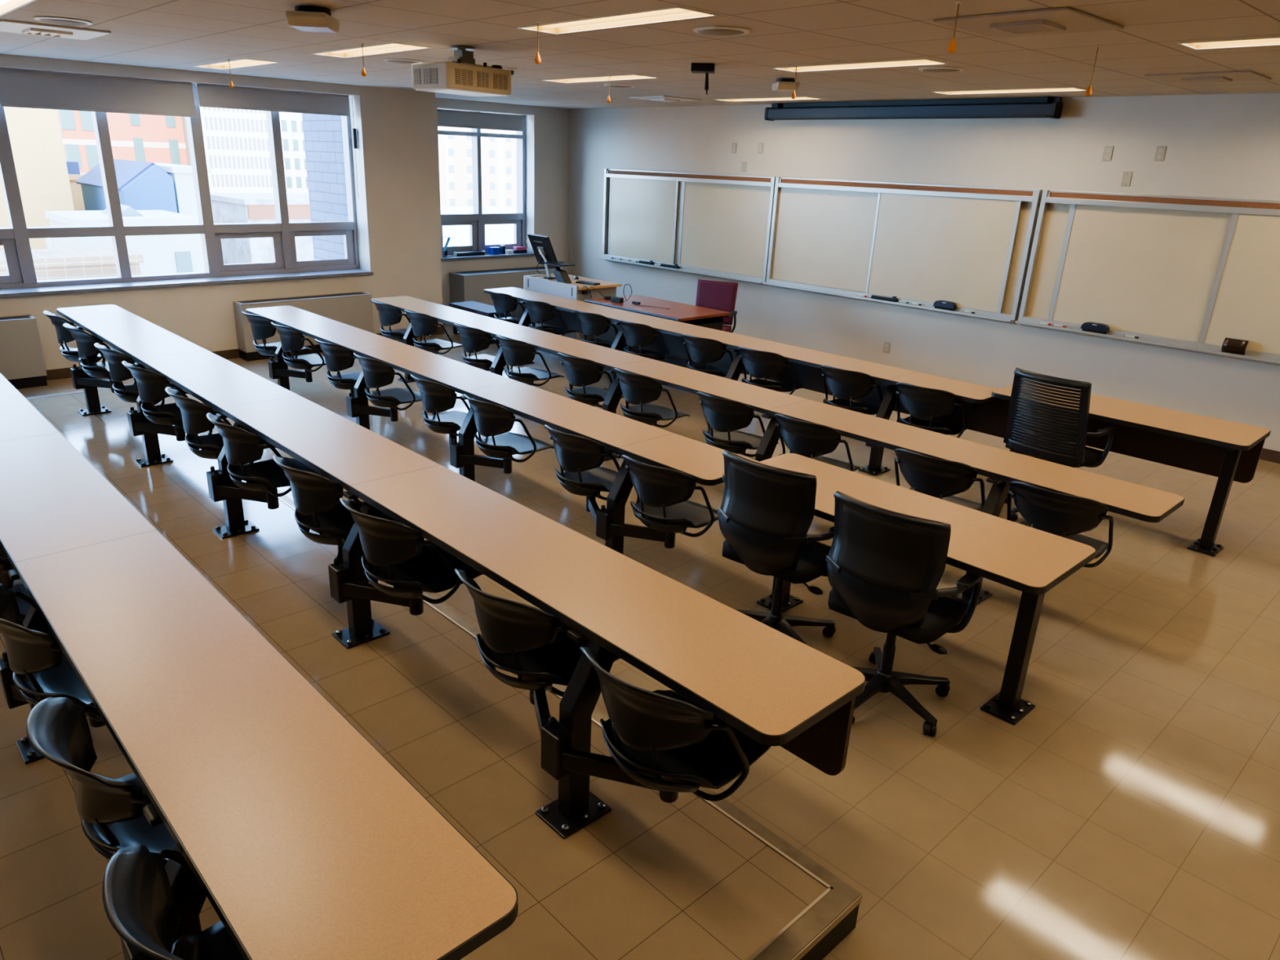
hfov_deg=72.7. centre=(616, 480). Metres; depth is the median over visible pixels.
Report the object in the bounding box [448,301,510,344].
bench
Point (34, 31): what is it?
grille
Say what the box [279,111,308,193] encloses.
tower
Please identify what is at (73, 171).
brick house
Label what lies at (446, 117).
roller blind
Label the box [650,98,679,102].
grille
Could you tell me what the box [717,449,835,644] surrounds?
office chair
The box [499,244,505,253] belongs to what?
box
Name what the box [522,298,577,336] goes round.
swing seat
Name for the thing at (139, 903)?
swing seat
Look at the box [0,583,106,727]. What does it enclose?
swing seat
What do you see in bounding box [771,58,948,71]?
ceiling light
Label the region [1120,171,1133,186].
wall plate
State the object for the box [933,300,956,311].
eraser
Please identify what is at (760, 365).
swing seat
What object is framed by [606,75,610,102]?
pull cord
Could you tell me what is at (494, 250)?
box
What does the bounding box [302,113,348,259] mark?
building
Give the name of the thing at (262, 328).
swing seat
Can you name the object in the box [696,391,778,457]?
swing seat
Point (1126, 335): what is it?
marker
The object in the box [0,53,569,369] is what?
wall
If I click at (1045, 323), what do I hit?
marker
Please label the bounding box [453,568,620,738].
swing seat
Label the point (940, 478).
swing seat
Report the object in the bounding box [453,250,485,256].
bar
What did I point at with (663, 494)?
swing seat
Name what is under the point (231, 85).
pull cord
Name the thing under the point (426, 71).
vent grille
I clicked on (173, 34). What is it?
ceiling
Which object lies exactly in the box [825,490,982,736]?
office chair
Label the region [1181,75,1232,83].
grille
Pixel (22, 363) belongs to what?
radiator
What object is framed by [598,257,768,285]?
tray
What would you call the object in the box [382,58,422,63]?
ceiling speaker
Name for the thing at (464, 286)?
radiator
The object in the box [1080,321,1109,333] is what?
eraser
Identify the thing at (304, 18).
ceiling sensor
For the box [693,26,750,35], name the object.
ceiling speaker
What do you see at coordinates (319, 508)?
swing seat
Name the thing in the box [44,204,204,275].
building
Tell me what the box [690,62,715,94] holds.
microphone
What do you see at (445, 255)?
stand
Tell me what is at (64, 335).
swing seat
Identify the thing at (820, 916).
step edge
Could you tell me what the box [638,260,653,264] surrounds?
eraser
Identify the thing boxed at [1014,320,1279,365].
tray
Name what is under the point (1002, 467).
desk
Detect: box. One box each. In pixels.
[488,246,500,254]
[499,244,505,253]
[505,249,513,253]
[513,246,526,250]
[513,249,527,253]
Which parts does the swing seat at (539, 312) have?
backrest, seat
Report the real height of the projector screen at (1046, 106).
0.184 m
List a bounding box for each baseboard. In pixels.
[45,325,444,380]
[1259,448,1279,463]
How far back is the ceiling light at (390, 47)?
6.41 m
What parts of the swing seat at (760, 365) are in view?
backrest, seat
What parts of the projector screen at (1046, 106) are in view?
rail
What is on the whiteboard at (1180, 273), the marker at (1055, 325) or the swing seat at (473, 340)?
the marker at (1055, 325)
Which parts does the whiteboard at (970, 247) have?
sliding panel, sliding panel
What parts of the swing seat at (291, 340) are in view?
backrest, swing arm, seat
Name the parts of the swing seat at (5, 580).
backrest, seat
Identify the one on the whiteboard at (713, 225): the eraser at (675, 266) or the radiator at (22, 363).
the eraser at (675, 266)
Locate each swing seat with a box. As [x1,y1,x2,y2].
[0,557,31,622]
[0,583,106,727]
[26,697,175,866]
[42,310,126,362]
[62,323,150,392]
[93,342,189,404]
[102,844,244,959]
[121,360,219,441]
[164,386,276,470]
[206,413,324,509]
[241,311,311,355]
[271,321,325,382]
[272,454,398,561]
[315,338,370,395]
[339,497,483,615]
[353,352,421,421]
[371,300,431,342]
[404,309,462,355]
[410,374,469,447]
[453,323,499,371]
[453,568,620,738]
[458,394,554,473]
[487,290,540,324]
[495,335,564,386]
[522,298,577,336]
[543,424,620,523]
[556,352,624,407]
[561,646,771,803]
[573,310,627,348]
[608,454,719,548]
[613,368,689,427]
[617,320,677,362]
[681,333,742,377]
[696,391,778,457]
[737,346,802,395]
[773,413,861,471]
[820,364,882,414]
[893,448,985,511]
[895,382,966,438]
[1007,480,1113,567]
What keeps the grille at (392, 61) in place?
attached to the ceiling speaker at (392, 60)
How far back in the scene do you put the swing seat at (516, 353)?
7.51 m
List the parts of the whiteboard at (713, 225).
sliding panel, panel, sliding panel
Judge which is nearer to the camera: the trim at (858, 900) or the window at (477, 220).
the trim at (858, 900)
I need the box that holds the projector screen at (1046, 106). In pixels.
[764,96,1062,120]
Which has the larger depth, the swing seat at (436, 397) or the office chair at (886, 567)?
the swing seat at (436, 397)
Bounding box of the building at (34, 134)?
[0,106,74,250]
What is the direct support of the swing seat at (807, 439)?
attached to the desk at (1002, 467)
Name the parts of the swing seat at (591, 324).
backrest, seat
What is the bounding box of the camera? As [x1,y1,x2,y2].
[610,284,631,302]
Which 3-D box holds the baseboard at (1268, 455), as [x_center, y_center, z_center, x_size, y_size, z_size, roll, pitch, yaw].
[3.881,-0.914,9.202,0.012,0.100,13.818,-16,27,-40]
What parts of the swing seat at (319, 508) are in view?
backrest, swing arm, seat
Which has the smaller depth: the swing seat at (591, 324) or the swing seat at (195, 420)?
the swing seat at (195, 420)
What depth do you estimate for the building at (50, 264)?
27.10 m
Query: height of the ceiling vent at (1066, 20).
0.030 m
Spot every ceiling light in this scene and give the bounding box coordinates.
[0,0,35,16]
[194,58,279,69]
[311,42,431,57]
[516,6,719,34]
[542,74,658,83]
[716,96,819,101]
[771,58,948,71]
[932,87,1086,94]
[1176,36,1279,49]
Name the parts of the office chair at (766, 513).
leg, panel, backrest, leg, seat, leg, leg, lever, armrest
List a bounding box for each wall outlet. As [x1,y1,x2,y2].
[731,142,737,153]
[757,142,763,153]
[882,342,890,353]
[1102,146,1113,160]
[1153,146,1166,160]
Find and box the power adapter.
[591,286,611,299]
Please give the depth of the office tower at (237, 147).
55.41 m
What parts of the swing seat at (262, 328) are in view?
backrest, seat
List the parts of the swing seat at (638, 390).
backrest, seat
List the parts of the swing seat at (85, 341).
backrest, swing arm, seat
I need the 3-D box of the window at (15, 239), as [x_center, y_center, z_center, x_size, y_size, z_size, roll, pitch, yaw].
[-5.753,-2.831,8.198,6.984,2.005,0.140,-16,27,-40]
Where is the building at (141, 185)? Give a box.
[75,159,177,213]
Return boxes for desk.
[0,373,518,959]
[56,304,865,839]
[245,305,759,554]
[370,296,1184,605]
[484,287,1009,475]
[584,294,729,368]
[722,453,1096,725]
[991,381,1271,556]
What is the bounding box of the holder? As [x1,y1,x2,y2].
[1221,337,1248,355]
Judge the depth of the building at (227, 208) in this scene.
44.11 m
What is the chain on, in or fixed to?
hanging from the wall at (397, 201)
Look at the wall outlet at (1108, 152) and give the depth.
7.88 m
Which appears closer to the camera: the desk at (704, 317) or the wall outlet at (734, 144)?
the desk at (704, 317)
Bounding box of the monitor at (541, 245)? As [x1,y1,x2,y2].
[527,233,557,279]
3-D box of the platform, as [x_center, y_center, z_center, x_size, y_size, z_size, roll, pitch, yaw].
[-3.870,0.835,3.614,5.413,0.134,7.772,-16,27,-40]
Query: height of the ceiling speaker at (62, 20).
0.016 m
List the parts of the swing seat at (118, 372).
backrest, seat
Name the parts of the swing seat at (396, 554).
swing arm, backrest, seat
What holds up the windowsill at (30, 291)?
attached to the wall at (397, 201)
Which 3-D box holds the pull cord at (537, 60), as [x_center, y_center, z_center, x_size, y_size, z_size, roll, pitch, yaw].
[-0.430,-2.375,4.726,0.035,0.209,0.036,-16,27,-40]
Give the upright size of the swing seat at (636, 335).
0.554 m
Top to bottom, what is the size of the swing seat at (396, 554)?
0.554 m
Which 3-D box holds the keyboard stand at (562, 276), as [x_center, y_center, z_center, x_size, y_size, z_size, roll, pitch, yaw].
[-0.666,-2.474,10.352,0.275,0.230,0.438,-16,27,-40]
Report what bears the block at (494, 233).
on the ground
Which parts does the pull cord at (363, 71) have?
knob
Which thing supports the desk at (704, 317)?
on the floor at (1133, 812)
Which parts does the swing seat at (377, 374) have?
swing arm, backrest, seat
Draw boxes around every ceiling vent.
[0,19,111,39]
[627,95,702,102]
[933,6,1124,38]
[1144,71,1271,83]
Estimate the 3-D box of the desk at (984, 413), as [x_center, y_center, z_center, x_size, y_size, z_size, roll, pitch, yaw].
[0.629,-1.088,8.424,0.566,0.736,6.250,-16,27,-40]
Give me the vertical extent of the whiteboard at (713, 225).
1.300 m
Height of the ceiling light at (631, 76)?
0.064 m
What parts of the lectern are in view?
post, panel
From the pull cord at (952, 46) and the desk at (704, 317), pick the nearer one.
the pull cord at (952, 46)
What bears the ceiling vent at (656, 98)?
in the ceiling
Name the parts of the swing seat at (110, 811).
backrest, seat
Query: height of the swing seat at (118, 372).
0.554 m
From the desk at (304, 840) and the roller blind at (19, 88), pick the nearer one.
the desk at (304, 840)
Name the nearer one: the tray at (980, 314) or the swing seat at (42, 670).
the swing seat at (42, 670)
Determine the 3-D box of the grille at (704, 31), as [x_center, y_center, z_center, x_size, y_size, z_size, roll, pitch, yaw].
[0.571,-2.452,4.759,0.254,0.014,0.254,-16,27,-40]
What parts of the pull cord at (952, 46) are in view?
knob, cord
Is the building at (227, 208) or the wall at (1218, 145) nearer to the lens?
the wall at (1218, 145)
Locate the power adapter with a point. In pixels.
(606, 297)
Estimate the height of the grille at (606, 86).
0.014 m
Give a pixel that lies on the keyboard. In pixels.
(586, 282)
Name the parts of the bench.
leg panel, rail, leg panel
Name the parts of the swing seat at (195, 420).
backrest, seat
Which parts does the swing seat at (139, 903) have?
backrest, seat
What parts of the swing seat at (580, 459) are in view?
backrest, seat, swing arm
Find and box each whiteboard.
[598,168,775,285]
[762,177,1043,324]
[1014,189,1279,365]
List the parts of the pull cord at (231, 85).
knob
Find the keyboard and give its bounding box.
[575,280,599,285]
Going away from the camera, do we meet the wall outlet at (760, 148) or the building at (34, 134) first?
the wall outlet at (760, 148)
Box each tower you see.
[200,106,273,193]
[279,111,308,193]
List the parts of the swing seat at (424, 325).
backrest, seat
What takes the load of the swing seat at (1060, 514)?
attached to the desk at (1002, 467)
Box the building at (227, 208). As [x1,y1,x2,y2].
[210,193,314,264]
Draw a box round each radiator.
[0,314,47,389]
[232,291,373,361]
[449,266,564,316]
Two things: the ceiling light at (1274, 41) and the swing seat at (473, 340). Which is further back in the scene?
the swing seat at (473, 340)
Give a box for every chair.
[688,279,737,364]
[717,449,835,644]
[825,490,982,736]
[1003,367,1117,521]
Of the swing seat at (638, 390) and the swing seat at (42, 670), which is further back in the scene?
the swing seat at (638, 390)
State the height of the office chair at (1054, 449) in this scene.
1.041 m
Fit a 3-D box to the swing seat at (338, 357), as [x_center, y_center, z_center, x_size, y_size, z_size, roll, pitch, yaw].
[-2.216,-0.919,7.287,0.527,0.554,0.549,13,23,28]
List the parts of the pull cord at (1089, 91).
knob, cord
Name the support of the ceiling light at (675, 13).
attached to the ceiling
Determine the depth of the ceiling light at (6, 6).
4.93 m
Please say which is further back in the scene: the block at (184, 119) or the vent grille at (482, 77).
the block at (184, 119)
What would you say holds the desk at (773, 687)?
on the floor at (651, 877)
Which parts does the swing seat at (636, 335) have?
backrest, seat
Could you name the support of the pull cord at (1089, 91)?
hanging from the ceiling
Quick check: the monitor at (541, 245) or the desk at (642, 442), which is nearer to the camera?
the desk at (642, 442)
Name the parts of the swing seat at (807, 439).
backrest, seat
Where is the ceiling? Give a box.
[0,0,1279,109]
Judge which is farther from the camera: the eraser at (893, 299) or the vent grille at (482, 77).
the eraser at (893, 299)
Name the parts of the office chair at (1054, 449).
leg, frame, rail, seat, armrest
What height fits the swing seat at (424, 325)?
0.554 m
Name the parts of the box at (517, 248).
lid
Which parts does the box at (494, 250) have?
lid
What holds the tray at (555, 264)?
on the keyboard stand at (562, 276)
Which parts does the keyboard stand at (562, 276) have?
arm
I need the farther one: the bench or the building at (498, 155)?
the building at (498, 155)
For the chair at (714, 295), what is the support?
on the floor at (1133, 812)
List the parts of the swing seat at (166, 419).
backrest, swing arm, seat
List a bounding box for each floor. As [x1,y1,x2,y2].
[0,388,827,959]
[17,316,1279,959]
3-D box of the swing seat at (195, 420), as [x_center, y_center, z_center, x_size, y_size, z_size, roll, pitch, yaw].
[-2.331,-0.285,5.159,0.540,0.554,0.568,-16,27,-40]
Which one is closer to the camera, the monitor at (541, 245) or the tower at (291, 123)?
the monitor at (541, 245)
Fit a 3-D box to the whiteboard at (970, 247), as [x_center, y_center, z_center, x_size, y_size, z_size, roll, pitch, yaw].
[2.952,-2.598,9.598,0.162,1.300,3.145,-16,27,-40]
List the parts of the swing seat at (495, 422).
swing arm, backrest, seat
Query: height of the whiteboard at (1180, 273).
1.300 m
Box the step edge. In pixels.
[25,387,861,959]
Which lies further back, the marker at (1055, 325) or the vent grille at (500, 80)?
the marker at (1055, 325)
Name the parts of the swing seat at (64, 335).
backrest, seat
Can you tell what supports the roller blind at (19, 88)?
attached to the window at (15, 239)
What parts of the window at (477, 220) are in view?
sash, sash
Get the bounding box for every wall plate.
[741,161,746,172]
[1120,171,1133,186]
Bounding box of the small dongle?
[631,301,670,309]
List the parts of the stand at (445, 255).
arm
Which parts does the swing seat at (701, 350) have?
backrest, seat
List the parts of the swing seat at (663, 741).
swing arm, backrest, seat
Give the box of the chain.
[351,97,358,195]
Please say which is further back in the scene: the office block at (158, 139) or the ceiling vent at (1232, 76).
the office block at (158, 139)
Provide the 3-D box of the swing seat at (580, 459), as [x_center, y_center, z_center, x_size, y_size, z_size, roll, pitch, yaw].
[-0.152,-0.077,5.208,0.528,0.554,0.554,14,23,29]
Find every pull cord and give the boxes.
[226,58,234,88]
[360,43,366,76]
[534,21,541,64]
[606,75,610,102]
[791,64,798,99]
[947,1,961,53]
[1084,44,1100,96]
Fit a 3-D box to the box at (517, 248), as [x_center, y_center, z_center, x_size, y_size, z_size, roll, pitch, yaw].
[-1.467,-3.501,13.141,0.192,0.046,0.082,-16,27,-40]
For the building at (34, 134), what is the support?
on the ground
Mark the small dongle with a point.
(636, 303)
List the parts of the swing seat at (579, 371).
backrest, seat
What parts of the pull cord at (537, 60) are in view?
knob, cord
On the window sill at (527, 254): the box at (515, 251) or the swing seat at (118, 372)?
the box at (515, 251)
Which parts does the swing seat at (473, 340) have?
backrest, seat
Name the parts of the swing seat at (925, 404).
backrest, seat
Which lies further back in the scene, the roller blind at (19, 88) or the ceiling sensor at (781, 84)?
the roller blind at (19, 88)
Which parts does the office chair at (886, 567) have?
leg, leg, leg, panel, backrest, seat, leg, leg, lever, armrest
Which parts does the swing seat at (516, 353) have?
backrest, seat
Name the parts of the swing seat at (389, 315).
backrest, seat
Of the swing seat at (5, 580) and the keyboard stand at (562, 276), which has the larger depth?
the keyboard stand at (562, 276)
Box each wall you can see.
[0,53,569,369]
[567,92,1279,451]
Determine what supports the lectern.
on the floor at (1133, 812)
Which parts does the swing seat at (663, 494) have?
swing arm, backrest, seat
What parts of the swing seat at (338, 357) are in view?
backrest, seat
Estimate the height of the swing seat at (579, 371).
0.554 m
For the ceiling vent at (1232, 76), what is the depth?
5.95 m
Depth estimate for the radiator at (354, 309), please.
10.00 m
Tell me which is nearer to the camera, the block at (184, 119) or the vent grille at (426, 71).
the vent grille at (426, 71)
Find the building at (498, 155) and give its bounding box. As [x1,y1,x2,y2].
[437,126,515,208]
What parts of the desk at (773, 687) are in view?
plate, plate, plate, plate, plate, modesty panel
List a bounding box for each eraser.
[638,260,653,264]
[660,263,679,268]
[871,294,897,302]
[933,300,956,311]
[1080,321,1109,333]
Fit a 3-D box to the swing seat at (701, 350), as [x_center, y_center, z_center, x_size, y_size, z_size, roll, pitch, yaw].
[0.870,-1.083,8.046,0.527,0.554,0.550,13,23,27]
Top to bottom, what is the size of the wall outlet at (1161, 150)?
0.124 m
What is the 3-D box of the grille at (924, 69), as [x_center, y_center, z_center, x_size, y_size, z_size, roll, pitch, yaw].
[2.303,-2.908,6.173,0.254,0.014,0.254,-16,27,-40]
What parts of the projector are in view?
plate, mount plate, screw knob, focus knob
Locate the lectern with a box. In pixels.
[523,273,622,355]
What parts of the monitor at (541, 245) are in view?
vesa plate, arm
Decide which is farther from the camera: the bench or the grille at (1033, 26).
the bench
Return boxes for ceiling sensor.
[284,5,339,33]
[771,78,799,92]
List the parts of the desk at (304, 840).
plate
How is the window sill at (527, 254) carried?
attached to the wall at (397, 201)
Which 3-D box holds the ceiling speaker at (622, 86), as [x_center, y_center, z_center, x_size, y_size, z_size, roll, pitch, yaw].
[0.025,-3.860,8.527,0.310,0.016,0.310,-16,27,-40]
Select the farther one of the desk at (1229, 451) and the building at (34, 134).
the building at (34, 134)
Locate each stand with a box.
[442,236,455,257]
[542,261,575,284]
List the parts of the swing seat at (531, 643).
backrest, swing arm, seat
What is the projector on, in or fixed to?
hanging from the ceiling
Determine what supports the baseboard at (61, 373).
attached to the wall at (397, 201)
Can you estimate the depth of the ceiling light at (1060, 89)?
7.62 m
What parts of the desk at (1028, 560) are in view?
plate, plate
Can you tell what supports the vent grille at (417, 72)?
attached to the projector
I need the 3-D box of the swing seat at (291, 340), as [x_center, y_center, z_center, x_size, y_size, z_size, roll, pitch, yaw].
[-2.835,-1.170,7.907,0.540,0.554,0.567,-16,27,-40]
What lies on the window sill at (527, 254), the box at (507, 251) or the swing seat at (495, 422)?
the box at (507, 251)
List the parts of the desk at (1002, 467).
plate, plate, plate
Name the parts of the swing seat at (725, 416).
backrest, seat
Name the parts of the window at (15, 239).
sash, sash, sash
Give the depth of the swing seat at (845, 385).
6.82 m
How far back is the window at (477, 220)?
12.70 m
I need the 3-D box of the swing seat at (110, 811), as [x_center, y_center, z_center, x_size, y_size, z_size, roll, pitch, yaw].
[-1.171,0.815,2.286,0.540,0.554,0.568,-16,27,-40]
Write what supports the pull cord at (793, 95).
hanging from the ceiling
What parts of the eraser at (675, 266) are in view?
handle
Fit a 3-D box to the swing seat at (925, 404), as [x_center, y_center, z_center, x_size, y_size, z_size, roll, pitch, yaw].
[2.341,-0.481,6.559,0.544,0.554,0.570,-16,27,-40]
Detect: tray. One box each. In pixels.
[544,262,575,266]
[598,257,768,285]
[762,282,1017,324]
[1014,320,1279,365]
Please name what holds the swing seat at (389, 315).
attached to the desk at (1002, 467)
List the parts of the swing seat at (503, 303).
backrest, seat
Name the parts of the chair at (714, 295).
backrest, seat, armrest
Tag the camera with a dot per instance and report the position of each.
(616, 300)
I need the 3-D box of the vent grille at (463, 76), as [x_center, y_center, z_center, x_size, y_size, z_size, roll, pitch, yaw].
[-1.013,-2.672,5.768,0.154,0.095,0.030,-16,27,-40]
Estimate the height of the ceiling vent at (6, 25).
0.030 m
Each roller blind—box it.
[0,67,195,117]
[195,83,350,116]
[437,108,524,131]
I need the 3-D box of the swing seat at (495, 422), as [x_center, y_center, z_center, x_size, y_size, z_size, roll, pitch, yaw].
[-0.748,-0.317,5.801,0.540,0.554,0.568,-16,27,-40]
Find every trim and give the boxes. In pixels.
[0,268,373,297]
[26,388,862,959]
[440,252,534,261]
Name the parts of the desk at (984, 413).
modesty panel, plate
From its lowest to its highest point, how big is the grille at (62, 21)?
0.014 m
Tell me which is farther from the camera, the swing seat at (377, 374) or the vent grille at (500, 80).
the swing seat at (377, 374)
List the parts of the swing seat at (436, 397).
backrest, seat, swing arm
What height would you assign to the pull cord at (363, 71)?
0.209 m
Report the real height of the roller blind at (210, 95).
0.255 m
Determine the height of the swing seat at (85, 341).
0.554 m
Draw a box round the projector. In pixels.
[411,45,511,96]
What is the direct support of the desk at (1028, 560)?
on the floor at (1133, 812)
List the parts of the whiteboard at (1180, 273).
sliding panel, panel, sliding panel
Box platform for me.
[800,903,859,959]
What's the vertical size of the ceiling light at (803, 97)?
0.064 m
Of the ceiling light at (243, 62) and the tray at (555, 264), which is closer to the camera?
the ceiling light at (243, 62)
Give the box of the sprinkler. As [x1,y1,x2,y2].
[502,67,516,75]
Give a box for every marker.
[1038,321,1051,325]
[1053,324,1066,327]
[1124,334,1138,338]
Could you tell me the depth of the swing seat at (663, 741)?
2.51 m
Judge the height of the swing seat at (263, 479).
0.554 m
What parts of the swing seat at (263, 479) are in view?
backrest, swing arm, seat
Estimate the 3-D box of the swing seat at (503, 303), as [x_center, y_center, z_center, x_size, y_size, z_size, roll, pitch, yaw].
[-1.217,-1.937,10.154,0.528,0.554,0.554,14,23,29]
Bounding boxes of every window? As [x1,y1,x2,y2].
[0,83,359,288]
[438,115,525,255]
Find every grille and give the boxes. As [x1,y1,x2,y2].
[22,27,73,37]
[40,18,87,25]
[386,60,417,63]
[413,68,421,84]
[422,67,431,84]
[431,67,437,84]
[454,67,473,85]
[476,71,488,88]
[493,73,507,89]
[606,85,631,87]
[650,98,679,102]
[697,28,744,35]
[923,68,959,71]
[989,19,1066,34]
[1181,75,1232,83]
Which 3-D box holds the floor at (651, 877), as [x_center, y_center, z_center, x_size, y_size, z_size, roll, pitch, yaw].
[-3.888,0.776,3.574,5.359,0.002,7.628,-16,27,-40]
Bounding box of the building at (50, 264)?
[0,237,143,280]
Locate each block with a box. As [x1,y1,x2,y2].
[57,109,187,173]
[154,162,213,271]
[182,116,191,165]
[440,206,515,246]
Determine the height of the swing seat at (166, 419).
0.554 m
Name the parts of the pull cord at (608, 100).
knob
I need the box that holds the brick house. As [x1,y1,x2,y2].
[66,160,84,210]
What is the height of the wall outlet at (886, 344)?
0.124 m
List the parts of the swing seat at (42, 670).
backrest, swing arm, seat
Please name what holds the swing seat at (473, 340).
attached to the desk at (1002, 467)
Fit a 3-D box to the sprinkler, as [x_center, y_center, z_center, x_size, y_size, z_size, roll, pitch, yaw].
[-0.914,-3.427,7.302,0.150,0.049,0.150,-16,27,-40]
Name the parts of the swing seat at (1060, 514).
backrest, seat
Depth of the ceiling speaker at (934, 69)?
6.11 m
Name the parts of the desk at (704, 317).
modesty panel, panel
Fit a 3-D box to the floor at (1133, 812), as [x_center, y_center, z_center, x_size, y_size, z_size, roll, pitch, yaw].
[-0.962,0.508,5.207,13.080,0.150,14.130,-16,27,-40]
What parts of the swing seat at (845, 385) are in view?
backrest, seat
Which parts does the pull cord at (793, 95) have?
knob, cord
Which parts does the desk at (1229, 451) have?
modesty panel, plate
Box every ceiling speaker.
[33,16,93,25]
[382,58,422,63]
[604,84,635,88]
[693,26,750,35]
[918,66,964,72]

